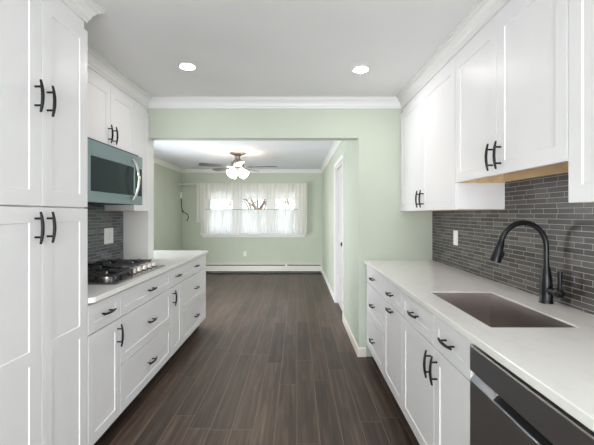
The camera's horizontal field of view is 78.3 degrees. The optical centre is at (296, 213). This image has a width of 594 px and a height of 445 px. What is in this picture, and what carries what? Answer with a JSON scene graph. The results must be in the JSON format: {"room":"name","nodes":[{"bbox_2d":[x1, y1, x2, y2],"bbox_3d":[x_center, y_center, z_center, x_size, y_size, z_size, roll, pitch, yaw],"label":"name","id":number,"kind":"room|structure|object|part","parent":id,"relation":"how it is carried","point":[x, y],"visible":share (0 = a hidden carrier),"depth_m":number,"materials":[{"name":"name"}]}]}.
{"room":"kitchen","nodes":[
{"label":"kitchen","id":0,"kind":"room"},
{"bbox_2d":[154,163,181,249],"bbox_3d":[-2.705,0.165,6.038,0.150,2.370,4.923,0,0,0],"label":"wall","id":1,"kind":"structure","parent":0,"point":[167,200],"depth_m":7.41,"materials":[{"name":"green paint"}]},
{"bbox_2d":[154,141,333,168],"bbox_3d":[-1.025,-1.115,6.038,3.550,0.190,4.923,0,0,0],"label":"ceiling","id":2,"kind":"structure","parent":0,"point":[182,154],"depth_m":6.15,"materials":[{"name":"paint"}]},
{"bbox_2d":[198,152,276,178],"bbox_3d":[-0.951,-0.809,6.085,1.237,0.420,1.262,0,0,0],"label":"ceiling fan","id":3,"kind":"object","parent":2,"relation":"hanging from","point":[237,163],"visible":1,"depth_m":6.02,"materials":[{"name":"grey metal"}]},
{"bbox_3d":[-1.346,-0.785,5.886,0.490,0.032,0.134,0,0,-31],"label":"blade","id":4,"kind":"part","parent":3,"relation":"part of","materials":[{"name":"brown wood"}]},
{"bbox_3d":[-1.303,-0.785,6.372,0.490,0.032,0.134,0,0,41],"label":"blade","id":5,"kind":"part","parent":3,"relation":"part of","materials":[{"name":"brown wood"}]},
{"bbox_3d":[-1.088,-0.674,6.002,0.148,0.149,0.148,0,0,0],"label":"lamp shade","id":6,"kind":"part","parent":3,"relation":"part of","materials":[{"name":"white glass"}]},
{"bbox_3d":[-0.892,-0.674,6.002,0.148,0.149,0.148,0,0,0],"label":"lamp shade","id":7,"kind":"part","parent":3,"relation":"part of","materials":[{"name":"white glass"}]},
{"bbox_2d":[182,173,322,272],"bbox_3d":[-0.953,0.165,8.425,3.355,2.370,0.150,0,0,0],"label":"wall","id":8,"kind":"structure","parent":0,"point":[308,249],"depth_m":8.35,"materials":[{"name":"green paint"}]},
{"bbox_2d":[180,192,188,220],"bbox_3d":[-2.553,-0.162,8.263,0.205,0.657,0.075,0,0,-33],"label":"cable","id":9,"kind":"object","parent":8,"relation":"attached to","point":[180,192],"visible":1,"depth_m":8.23,"materials":[{"name":"black plastic"}]},
{"bbox_2d":[178,183,195,185],"bbox_3d":[-2.460,-0.661,8.190,0.338,0.022,0.318,0,0,0],"label":"corner shelf","id":10,"kind":"object","parent":8,"relation":"attached to","point":[179,183],"visible":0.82,"depth_m":8.23,"materials":[{"name":"white paint"}]},
{"bbox_2d":[184,183,297,183],"bbox_3d":[-1.157,-0.689,8.311,2.785,0.028,0.077,0,0,0],"label":"curtain rod","id":11,"kind":"object","parent":8,"relation":"attached to","point":[184,183],"visible":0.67,"depth_m":8.27,"materials":[{"name":"white plastic"}]},
{"bbox_2d":[196,183,204,221],"bbox_3d":[-2.160,-0.255,8.203,0.200,0.890,0.023,0,0,0],"label":"curtain","id":12,"kind":"object","parent":11,"relation":"hanging from","point":[200,187],"visible":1,"depth_m":8.21,"materials":[{"name":"white fabric"}]},
{"bbox_2d":[205,183,297,198],"bbox_3d":[-1.015,-0.516,8.245,2.430,0.363,0.033,0,0,0],"label":"curtain","id":13,"kind":"object","parent":11,"relation":"hanging from","point":[212,191],"visible":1,"depth_m":8.24,"materials":[{"name":"white fabric"}]},
{"bbox_2d":[298,183,306,232],"bbox_3d":[0.123,-0.140,8.205,0.205,1.120,0.023,0,0,2],"label":"curtain","id":14,"kind":"object","parent":11,"relation":"hanging from","point":[302,187],"visible":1,"depth_m":8.21,"materials":[{"name":"white fabric"}]},
{"bbox_2d":[205,209,297,209],"bbox_3d":[-0.995,-0.099,8.322,2.400,0.021,0.054,0,0,0],"label":"curtain rod","id":15,"kind":"object","parent":8,"relation":"attached to","point":[205,209],"visible":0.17,"depth_m":8.29,"materials":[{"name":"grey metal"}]},
{"bbox_2d":[200,210,297,232],"bbox_3d":[-0.995,0.172,8.270,2.390,0.533,0.027,0,0,0],"label":"cafe curtain","id":16,"kind":"object","parent":15,"relation":"hanging from","point":[216,221],"visible":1,"depth_m":8.27,"materials":[{"name":"fabric"}]},
{"bbox_2d":[205,199,297,208],"bbox_3d":[-1.020,-0.088,8.342,2.180,1.064,0.014,0,0,0],"label":"trim","id":17,"kind":"structure","parent":8,"relation":"attached to","point":[206,200],"depth_m":8.34,"materials":[{"name":"white paint"}]},
{"bbox_2d":[208,199,296,208],"bbox_3d":[-1.020,-0.052,8.430,2.038,0.993,0.060,0,0,0],"label":"window","id":18,"kind":"structure","parent":8,"relation":"in","point":[236,203],"depth_m":8.40,"materials":[{"name":"glass"}]},
{"bbox_2d":[200,234,306,236],"bbox_3d":[-0.990,0.482,8.337,2.420,0.095,0.124,0,0,0],"label":"trim","id":19,"kind":"structure","parent":8,"relation":"attached to","point":[203,235],"depth_m":8.33,"materials":[{"name":"white paint"}]},
{"bbox_2d":[205,264,322,272],"bbox_3d":[-1.022,1.236,8.314,3.207,0.223,0.068,0,0,0],"label":"baseboard heater","id":20,"kind":"object","parent":8,"relation":"attached to","point":[210,268],"visible":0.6,"depth_m":8.29,"materials":[{"name":"white metal"}]},
{"bbox_3d":[-1.022,1.225,8.320,3.175,0.170,0.056,0,0,0],"label":"plate","id":21,"kind":"part","parent":20,"relation":"part of","materials":[{"name":"white metal"}]},
{"bbox_2d":[96,273,419,444],"bbox_3d":[-0.675,1.410,3.200,4.350,0.120,10.700,0,0,0],"label":"floor","id":22,"kind":"structure","parent":0,"point":[272,359],"depth_m":2.92,"materials":[{"name":"brown wood"}]},
{"bbox_2d":[0,0,87,444],"bbox_3d":[-1.347,0.130,1.551,0.604,2.438,0.688,0,0,0],"label":"pantry cabinet","id":23,"kind":"object","parent":22,"relation":"on","point":[44,43],"visible":0.98,"depth_m":1.54,"materials":[{"name":"white paint"}]},
{"bbox_3d":[-1.095,0.602,1.379,0.020,1.260,0.340,0,0,0],"label":"door","id":24,"kind":"part","parent":23,"relation":"part of","materials":[{"name":"white paint"}]},
{"bbox_3d":[-1.095,-0.490,1.379,0.020,0.912,0.340,0,0,0],"label":"door","id":25,"kind":"part","parent":23,"relation":"part of","materials":[{"name":"white paint"}]},
{"bbox_3d":[-1.065,0.058,1.511,0.040,0.136,0.014,0,0,0],"label":"handle","id":26,"kind":"part","parent":23,"relation":"part of","materials":[{"name":"black metal"}]},
{"bbox_3d":[-1.065,-0.489,1.511,0.040,0.136,0.014,0,0,0],"label":"handle","id":27,"kind":"part","parent":23,"relation":"part of","materials":[{"name":"black metal"}]},
{"bbox_3d":[-1.065,0.058,1.585,0.040,0.136,0.014,0,0,0],"label":"handle","id":28,"kind":"part","parent":23,"relation":"part of","materials":[{"name":"black metal"}]},
{"bbox_3d":[-1.065,-0.489,1.585,0.040,0.136,0.014,0,0,0],"label":"handle","id":29,"kind":"part","parent":23,"relation":"part of","materials":[{"name":"black metal"}]},
{"bbox_3d":[-1.095,0.602,1.722,0.020,1.260,0.339,0,0,0],"label":"door","id":30,"kind":"part","parent":23,"relation":"part of","materials":[{"name":"white paint"}]},
{"bbox_3d":[-1.095,-0.490,1.722,0.020,0.912,0.339,0,0,0],"label":"door","id":31,"kind":"part","parent":23,"relation":"part of","materials":[{"name":"white paint"}]},
{"bbox_2d":[88,292,123,444],"bbox_3d":[-1.343,0.908,2.070,0.595,0.882,0.346,0,0,0],"label":"base cabinet","id":32,"kind":"object","parent":22,"relation":"on","point":[104,328],"visible":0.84,"depth_m":2.04,"materials":[{"name":"white paint"}]},
{"bbox_3d":[-1.095,0.557,2.070,0.020,0.154,0.343,0,0,0],"label":"drawer","id":33,"kind":"part","parent":32,"relation":"part of","materials":[{"name":"white paint"}]},
{"bbox_3d":[-1.065,0.555,2.072,0.040,0.014,0.136,0,0,0],"label":"handle","id":34,"kind":"part","parent":32,"relation":"part of","materials":[{"name":"black metal"}]},
{"bbox_3d":[-1.065,0.733,2.205,0.040,0.136,0.014,0,0,0],"label":"handle","id":35,"kind":"part","parent":32,"relation":"part of","materials":[{"name":"black metal"}]},
{"bbox_2d":[106,270,170,432],"bbox_3d":[-1.343,0.908,2.695,0.595,0.882,0.902,0,0,0],"label":"base cabinet","id":36,"kind":"object","parent":22,"relation":"on","point":[145,307],"visible":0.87,"depth_m":2.60,"materials":[{"name":"white paint"}]},
{"bbox_3d":[-1.095,1.086,2.695,0.020,0.292,0.899,0,0,0],"label":"drawer","id":37,"kind":"part","parent":36,"relation":"part of","materials":[{"name":"white paint"}]},
{"bbox_3d":[-1.095,0.787,2.695,0.020,0.294,0.899,0,0,0],"label":"drawer","id":38,"kind":"part","parent":36,"relation":"part of","materials":[{"name":"white paint"}]},
{"bbox_3d":[-1.095,0.557,2.695,0.020,0.154,0.899,0,0,0],"label":"drawer","id":39,"kind":"part","parent":36,"relation":"part of","materials":[{"name":"white paint"}]},
{"bbox_2d":[161,265,181,369],"bbox_3d":[-1.343,0.908,3.294,0.595,0.882,0.295,0,0,0],"label":"base cabinet","id":40,"kind":"object","parent":22,"relation":"on","point":[176,273],"visible":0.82,"depth_m":3.29,"materials":[{"name":"white paint"}]},
{"bbox_3d":[-1.095,0.557,3.294,0.020,0.154,0.292,0,0,0],"label":"drawer","id":41,"kind":"part","parent":40,"relation":"part of","materials":[{"name":"white paint"}]},
{"bbox_3d":[-1.095,0.936,3.294,0.020,0.592,0.292,0,0,0],"label":"door","id":42,"kind":"part","parent":40,"relation":"part of","materials":[{"name":"white paint"}]},
{"bbox_2d":[172,254,205,356],"bbox_3d":[-1.343,0.908,3.902,0.595,0.882,0.920,0,0,0],"label":"base cabinet","id":43,"kind":"object","parent":22,"relation":"on","point":[193,281],"visible":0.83,"depth_m":3.83,"materials":[{"name":"white paint"}]},
{"bbox_2d":[88,250,207,302],"bbox_3d":[-1.409,0.451,3.131,0.702,0.030,2.468,0,0,0],"label":"countertop","id":44,"kind":"structure","parent":43,"relation":"on","point":[171,259],"depth_m":2.89,"materials":[{"name":"white stone"}]},
{"bbox_2d":[88,259,165,284],"bbox_3d":[-1.343,0.402,2.643,0.485,0.066,0.825,0,0,0],"label":"gas cooktop","id":45,"kind":"object","parent":44,"relation":"in","point":[119,271],"visible":0.8,"depth_m":2.56,"materials":[{"name":"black metal"}]},
{"bbox_3d":[-1.245,0.414,2.390,0.112,0.019,0.112,0,0,0],"label":"burner","id":46,"kind":"part","parent":45,"relation":"part of","materials":[{"name":"silver metal"}]},
{"bbox_3d":[-1.165,0.403,2.770,0.054,0.042,0.054,0,0,0],"label":"knob","id":47,"kind":"part","parent":45,"relation":"part of","materials":[{"name":"silver metal"}]},
{"bbox_3d":[-1.095,0.787,3.896,0.020,0.294,0.904,0,0,0],"label":"drawer","id":48,"kind":"part","parent":43,"relation":"part of","materials":[{"name":"white paint"}]},
{"bbox_3d":[-1.095,1.086,3.896,0.020,0.292,0.904,0,0,0],"label":"drawer","id":49,"kind":"part","parent":43,"relation":"part of","materials":[{"name":"white paint"}]},
{"bbox_3d":[-1.095,0.557,3.896,0.020,0.154,0.904,0,0,0],"label":"drawer","id":50,"kind":"part","parent":43,"relation":"part of","materials":[{"name":"white paint"}]},
{"bbox_2d":[366,265,384,375],"bbox_3d":[0.950,0.908,3.109,0.670,0.882,0.689,0,0,0],"label":"base cabinet","id":51,"kind":"object","parent":22,"relation":"on","point":[375,298],"visible":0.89,"depth_m":3.05,"materials":[{"name":"white paint"}]},
{"bbox_3d":[0.665,1.086,3.109,0.020,0.292,0.686,0,0,0],"label":"drawer","id":52,"kind":"part","parent":51,"relation":"part of","materials":[{"name":"white paint"}]},
{"bbox_3d":[0.665,0.557,3.109,0.020,0.154,0.686,0,0,0],"label":"drawer","id":53,"kind":"part","parent":51,"relation":"part of","materials":[{"name":"white paint"}]},
{"bbox_3d":[0.665,0.787,3.109,0.020,0.294,0.686,0,0,0],"label":"drawer","id":54,"kind":"part","parent":51,"relation":"part of","materials":[{"name":"white paint"}]},
{"bbox_2d":[384,278,402,409],"bbox_3d":[0.950,0.908,2.520,0.670,0.882,0.485,0,0,0],"label":"base cabinet","id":55,"kind":"object","parent":22,"relation":"on","point":[393,316],"visible":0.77,"depth_m":2.50,"materials":[{"name":"white paint"}]},
{"bbox_3d":[0.665,0.557,2.520,0.020,0.154,0.482,0,0,0],"label":"drawer","id":56,"kind":"part","parent":55,"relation":"part of","materials":[{"name":"white paint"}]},
{"bbox_2d":[402,292,434,444],"bbox_3d":[0.950,0.908,2.010,0.670,0.882,0.530,0,0,0],"label":"base cabinet","id":57,"kind":"object","parent":22,"relation":"on","point":[418,347],"visible":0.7,"depth_m":1.98,"materials":[{"name":"white paint"}]},
{"bbox_3d":[0.635,0.555,2.013,0.040,0.014,0.136,0,0,0],"label":"handle","id":58,"kind":"part","parent":57,"relation":"part of","materials":[{"name":"black metal"}]},
{"bbox_3d":[0.665,0.557,2.010,0.020,0.154,0.527,0,0,0],"label":"drawer","id":59,"kind":"part","parent":57,"relation":"part of","materials":[{"name":"white paint"}]},
{"bbox_3d":[0.635,0.733,1.784,0.040,0.136,0.014,0,0,0],"label":"handle","id":60,"kind":"part","parent":57,"relation":"part of","materials":[{"name":"black metal"}]},
{"bbox_2d":[429,315,474,444],"bbox_3d":[0.950,0.908,1.560,0.670,0.882,0.367,0,0,0],"label":"base cabinet","id":61,"kind":"object","parent":22,"relation":"on","point":[453,374],"visible":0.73,"depth_m":1.56,"materials":[{"name":"white paint"}]},
{"bbox_3d":[0.635,0.733,1.706,0.040,0.136,0.014,0,0,0],"label":"handle","id":62,"kind":"part","parent":61,"relation":"part of","materials":[{"name":"black metal"}]},
{"bbox_3d":[0.635,0.555,1.562,0.040,0.014,0.136,0,0,0],"label":"handle","id":63,"kind":"part","parent":61,"relation":"part of","materials":[{"name":"black metal"}]},
{"bbox_3d":[0.665,0.936,1.560,0.020,0.592,0.364,0,0,0],"label":"door","id":64,"kind":"part","parent":61,"relation":"part of","materials":[{"name":"white paint"}]},
{"bbox_3d":[0.665,0.557,1.560,0.020,0.154,0.364,0,0,0],"label":"drawer","id":65,"kind":"part","parent":61,"relation":"part of","materials":[{"name":"white paint"}]},
{"bbox_2d":[470,345,593,444],"bbox_3d":[0.960,0.915,1.071,0.620,0.867,0.602,0,0,0],"label":"dishwasher","id":66,"kind":"object","parent":22,"relation":"on","point":[505,409],"visible":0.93,"depth_m":1.12,"materials":[{"name":"black"}]},
{"bbox_3d":[0.674,0.932,1.072,0.049,0.626,0.598,0,0,0],"label":"door","id":67,"kind":"part","parent":66,"relation":"part of","materials":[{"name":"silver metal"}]},
{"bbox_3d":[0.677,0.604,1.070,0.043,0.030,0.289,0,0,0],"label":"handle","id":68,"kind":"part","parent":66,"relation":"part of","materials":[{"name":"black"}]},
{"bbox_3d":[0.950,0.908,0.532,0.670,0.882,0.464,0,0,0],"label":"base cabinet","id":69,"kind":"object","parent":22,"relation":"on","visible":0},
{"bbox_2d":[364,260,593,431],"bbox_3d":[0.960,0.451,1.877,0.656,0.030,3.154,0,0,0],"label":"countertop","id":70,"kind":"structure","parent":69,"relation":"on","point":[558,363],"depth_m":1.32,"materials":[{"name":"white stone"}]},
{"bbox_2d":[431,292,576,327],"bbox_3d":[0.916,0.554,1.725,0.335,0.229,0.638,0,0,0],"label":"sink","id":71,"kind":"object","parent":70,"relation":"in","point":[495,311],"visible":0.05,"depth_m":1.97,"materials":[{"name":"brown metal"}]},
{"bbox_2d":[489,220,564,303],"bbox_3d":[1.099,0.233,1.754,0.308,0.405,0.135,0,0,0],"label":"kitchen faucet","id":72,"kind":"object","parent":70,"relation":"on","point":[546,290],"visible":1,"depth_m":1.78,"materials":[{"name":"black metal"}]},
{"bbox_3d":[1.112,0.143,1.790,0.245,0.224,0.026,0,0,0],"label":"spout","id":73,"kind":"part","parent":72,"relation":"part of","materials":[{"name":"black metal"}]},
{"bbox_3d":[1.222,0.330,1.728,0.045,0.124,0.084,0,0,0],"label":"lever","id":74,"kind":"part","parent":72,"relation":"part of","materials":[{"name":"black metal"}]},
{"bbox_2d":[84,0,477,96],"bbox_3d":[-0.175,-1.150,0.729,3.250,0.120,5.697,0,0,0],"label":"ceiling","id":75,"kind":"structure","parent":0,"point":[238,48],"depth_m":2.32,"materials":[{"name":"paint"}]},
{"bbox_2d":[178,62,196,69],"bbox_3d":[-0.806,-1.085,2.690,0.132,0.009,0.132,0,0,0],"label":"recessed light","id":76,"kind":"object","parent":75,"relation":"in","point":[186,66],"visible":1,"depth_m":2.67,"materials":[{"name":"white plastic"}]},
{"bbox_2d":[352,66,369,72],"bbox_3d":[0.481,-1.085,2.744,0.132,0.009,0.132,0,0,0],"label":"recessed light","id":77,"kind":"object","parent":75,"relation":"in","point":[358,69],"visible":1,"depth_m":2.73,"materials":[{"name":"white"}]},
{"bbox_2d":[147,109,431,356],"bbox_3d":[-0.670,0.130,3.517,3.920,2.440,0.121,0,0,0],"label":"wall","id":78,"kind":"structure","parent":0,"point":[384,232],"depth_m":3.46,"materials":[{"name":"green paint"}]},
{"bbox_2d":[104,97,148,210],"bbox_3d":[-1.522,-0.558,3.284,0.254,1.061,0.329,0,0,0],"label":"upper cabinet","id":79,"kind":"object","parent":78,"relation":"attached to","point":[141,117],"visible":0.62,"depth_m":3.31,"materials":[{"name":"white paint"}]},
{"bbox_3d":[-1.405,-0.486,3.284,0.020,0.919,0.326,0,0,0],"label":"door","id":80,"kind":"part","parent":79,"relation":"part of","materials":[{"name":"white paint"}]},
{"bbox_2d":[123,139,153,258],"bbox_3d":[-1.528,-0.143,3.515,0.243,1.152,0.131,0,0,0],"label":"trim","id":81,"kind":"structure","parent":78,"relation":"attached to","point":[138,226],"depth_m":3.45,"materials":[{"name":"white paint"}]},
{"bbox_2d":[60,0,509,108],"bbox_3d":[-0.210,-1.043,2.158,2.410,0.092,2.596,0,0,0],"label":"trim","id":82,"kind":"structure","parent":78,"relation":"attached to","point":[482,12],"depth_m":3.02,"materials":[{"name":"white paint"}]},
{"bbox_2d":[323,141,356,341],"bbox_3d":[0.655,0.165,5.963,0.140,2.370,4.773,0,0,0],"label":"wall","id":83,"kind":"structure","parent":0,"point":[349,148],"depth_m":4.31,"materials":[{"name":"green paint"}]},
{"bbox_2d":[154,141,341,172],"bbox_3d":[-1.022,-0.980,5.964,3.214,0.078,4.772,0,0,0],"label":"trim","id":84,"kind":"structure","parent":83,"relation":"attached to","point":[336,144],"depth_m":8.29,"materials":[{"name":"white paint"}]},
{"bbox_2d":[322,270,333,299],"bbox_3d":[0.578,1.305,6.942,0.014,0.088,2.645,0,0,0],"label":"baseboard","id":85,"kind":"structure","parent":83,"relation":"attached to","point":[323,273],"depth_m":6.61,"materials":[{"name":"white paint"}]},
{"bbox_2d":[334,153,343,321],"bbox_3d":[0.647,0.294,5.070,0.156,2.109,1.100,0,0,0],"label":"trim","id":86,"kind":"structure","parent":83,"relation":"attached to","point":[338,164],"depth_m":5.53,"materials":[{"name":"white paint"}]},
{"bbox_2d":[338,167,341,309],"bbox_3d":[0.610,0.339,5.070,0.100,2.010,0.920,0,0,0],"label":"door","id":87,"kind":"structure","parent":83,"relation":"in","point":[340,169],"depth_m":5.28,"materials":[{"name":"grey paint"}]},
{"bbox_2d":[343,316,365,356],"bbox_3d":[0.611,1.305,3.981,0.082,0.088,1.078,0,0,0],"label":"baseboard","id":88,"kind":"structure","parent":83,"relation":"attached to","point":[360,351],"depth_m":3.62,"materials":[{"name":"beige paint"}]},
{"bbox_2d":[461,172,567,210],"bbox_3d":[1.365,0.130,0.788,0.150,2.440,5.577,0,0,0],"label":"wall","id":89,"kind":"structure","parent":0,"point":[567,172],"depth_m":2.25,"materials":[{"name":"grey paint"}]},
{"bbox_2d":[400,52,504,210],"bbox_3d":[1.112,-0.558,2.852,0.354,1.061,1.203,0,0,0],"label":"upper cabinet","id":90,"kind":"object","parent":89,"relation":"attached to","point":[427,121],"visible":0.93,"depth_m":2.60,"materials":[{"name":"white paint"}]},
{"bbox_3d":[0.985,-0.486,3.154,0.020,0.919,0.597,0,0,0],"label":"door","id":91,"kind":"part","parent":90,"relation":"part of","materials":[{"name":"white paint"}]},
{"bbox_3d":[0.955,-0.117,2.893,0.040,0.136,0.014,0,0,0],"label":"handle","id":92,"kind":"part","parent":90,"relation":"part of","materials":[{"name":"black metal"}]},
{"bbox_3d":[0.955,-0.117,2.813,0.040,0.136,0.014,0,0,0],"label":"handle","id":93,"kind":"part","parent":90,"relation":"part of","materials":[{"name":"black metal"}]},
{"bbox_3d":[0.985,-0.486,2.551,0.020,0.919,0.599,0,0,0],"label":"door","id":94,"kind":"part","parent":90,"relation":"part of","materials":[{"name":"white paint"}]},
{"bbox_2d":[455,0,567,182],"bbox_3d":[1.112,-0.640,1.782,0.354,0.898,0.933,0,0,0],"label":"upper cabinet","id":95,"kind":"object","parent":89,"relation":"attached to","point":[511,78],"visible":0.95,"depth_m":1.66,"materials":[{"name":"white paint"}]},
{"bbox_3d":[0.985,-0.569,2.016,0.020,0.754,0.462,0,0,0],"label":"door","id":96,"kind":"part","parent":95,"relation":"part of","materials":[{"name":"white paint"}]},
{"bbox_3d":[0.955,-0.282,1.819,0.040,0.136,0.014,0,0,0],"label":"handle","id":97,"kind":"part","parent":95,"relation":"part of","materials":[{"name":"black metal"}]},
{"bbox_3d":[0.955,-0.282,1.746,0.040,0.136,0.014,0,0,0],"label":"handle","id":98,"kind":"part","parent":95,"relation":"part of","materials":[{"name":"black metal"}]},
{"bbox_3d":[0.985,-0.569,1.549,0.020,0.754,0.463,0,0,0],"label":"door","id":99,"kind":"part","parent":95,"relation":"part of","materials":[{"name":"white paint"}]},
{"bbox_3d":[1.275,-0.222,1.782,0.012,0.050,0.908,0,0,0],"label":"mounting rail","id":100,"kind":"part","parent":95,"relation":"part of","materials":[{"name":"brown wood"}]},
{"bbox_2d":[432,173,593,314],"bbox_3d":[1.285,0.120,1.877,0.008,0.630,3.154,0,0,0],"label":"tile backsplash","id":101,"kind":"structure","parent":89,"relation":"attached to","point":[568,228],"depth_m":2.02,"materials":[{"name":"grey tile"}]},
{"bbox_2d":[453,230,457,245],"bbox_3d":[1.276,0.192,2.940,0.010,0.118,0.075,0,0,0],"label":"wall outlet","id":102,"kind":"object","parent":101,"relation":"attached to","point":[455,233],"visible":1,"depth_m":2.93,"materials":[{"name":"white plastic"}]},
{"bbox_2d":[568,0,593,202],"bbox_3d":[1.112,-0.564,1.087,0.354,1.048,0.454,0,0,0],"label":"upper cabinet","id":103,"kind":"object","parent":89,"relation":"attached to","point":[580,12],"visible":1,"depth_m":1.25,"materials":[{"name":"white paint"}]},
{"bbox_3d":[-1.725,0.130,0.728,0.150,2.440,5.456,0,0,0],"label":"wall","id":104,"kind":"structure","parent":0,"visible":0},
{"bbox_2d":[84,204,122,263],"bbox_3d":[-1.645,-0.007,2.674,0.008,0.886,1.552,0,0,0],"label":"tile backsplash","id":105,"kind":"structure","parent":104,"relation":"attached to","point":[99,219],"depth_m":3.08,"materials":[{"name":"grey tile"}]},
{"bbox_2d":[104,228,112,243],"bbox_3d":[-1.635,0.190,3.175,0.010,0.135,0.150,0,0,0],"label":"wall switch","id":106,"kind":"object","parent":105,"relation":"attached to","point":[108,232],"visible":1,"depth_m":3.16,"materials":[{"name":"white plastic"}]},
{"bbox_2d":[88,67,133,153],"bbox_3d":[-1.502,-0.795,2.713,0.294,0.586,0.808,0,0,0],"label":"upper cabinet","id":107,"kind":"object","parent":104,"relation":"attached to","point":[110,109],"visible":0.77,"depth_m":2.72,"materials":[{"name":"white paint"}]},
{"bbox_3d":[-1.405,-0.724,2.521,0.020,0.444,0.420,0,0,0],"label":"door","id":108,"kind":"part","parent":107,"relation":"part of","materials":[{"name":"white paint"}]},
{"bbox_3d":[-1.375,-0.592,2.696,0.040,0.136,0.014,0,0,0],"label":"handle","id":109,"kind":"part","parent":107,"relation":"part of","materials":[{"name":"black metal"}]},
{"bbox_2d":[88,137,141,204],"bbox_3d":[-1.439,-0.283,2.666,0.392,0.418,0.808,0,0,0],"label":"microwave","id":110,"kind":"object","parent":107,"relation":"attached to","point":[114,174],"visible":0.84,"depth_m":2.59,"materials":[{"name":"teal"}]},
{"bbox_3d":[-1.305,-0.260,2.608,0.006,0.224,0.612,0,0,0],"label":"glass","id":111,"kind":"part","parent":110,"relation":"part of","materials":[{"name":"black glass"}]},
{"bbox_3d":[-1.274,-0.272,2.890,0.061,0.328,0.032,0,0,0],"label":"handle","id":112,"kind":"part","parent":110,"relation":"part of","materials":[{"name":"silver metal"}]},
{"bbox_3d":[-1.375,-0.592,2.770,0.040,0.136,0.014,0,0,0],"label":"handle","id":113,"kind":"part","parent":107,"relation":"part of","materials":[{"name":"black metal"}]},
{"bbox_3d":[-1.405,-0.724,2.925,0.020,0.444,0.381,0,0,0],"label":"door","id":114,"kind":"part","parent":107,"relation":"part of","materials":[{"name":"white paint"}]},
{"label":"outside","id":115,"kind":"structure","parent":0,"visible":0},
{"bbox_3d":[0.000,1.900,31.000,60.000,0.100,44.700,0,0,0],"label":"ground","id":116,"kind":"structure","parent":115,"visible":0},
{"bbox_2d":[225,199,294,208],"bbox_3d":[-1.379,-0.014,12.264,2.723,3.740,2.278,0,0,44],"label":"tree","id":117,"kind":"object","parent":116,"relation":"on","point":[246,200],"visible":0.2,"depth_m":12.36,"materials":[{"name":"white plant"}]},
{"bbox_2d":[260,199,294,208],"bbox_3d":[-0.099,-0.019,15.980,2.852,3.750,2.512,0,0,37],"label":"tree","id":118,"kind":"object","parent":116,"relation":"on","point":[286,199],"visible":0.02,"depth_m":16.04,"materials":[{"name":"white plant"}]}
]}

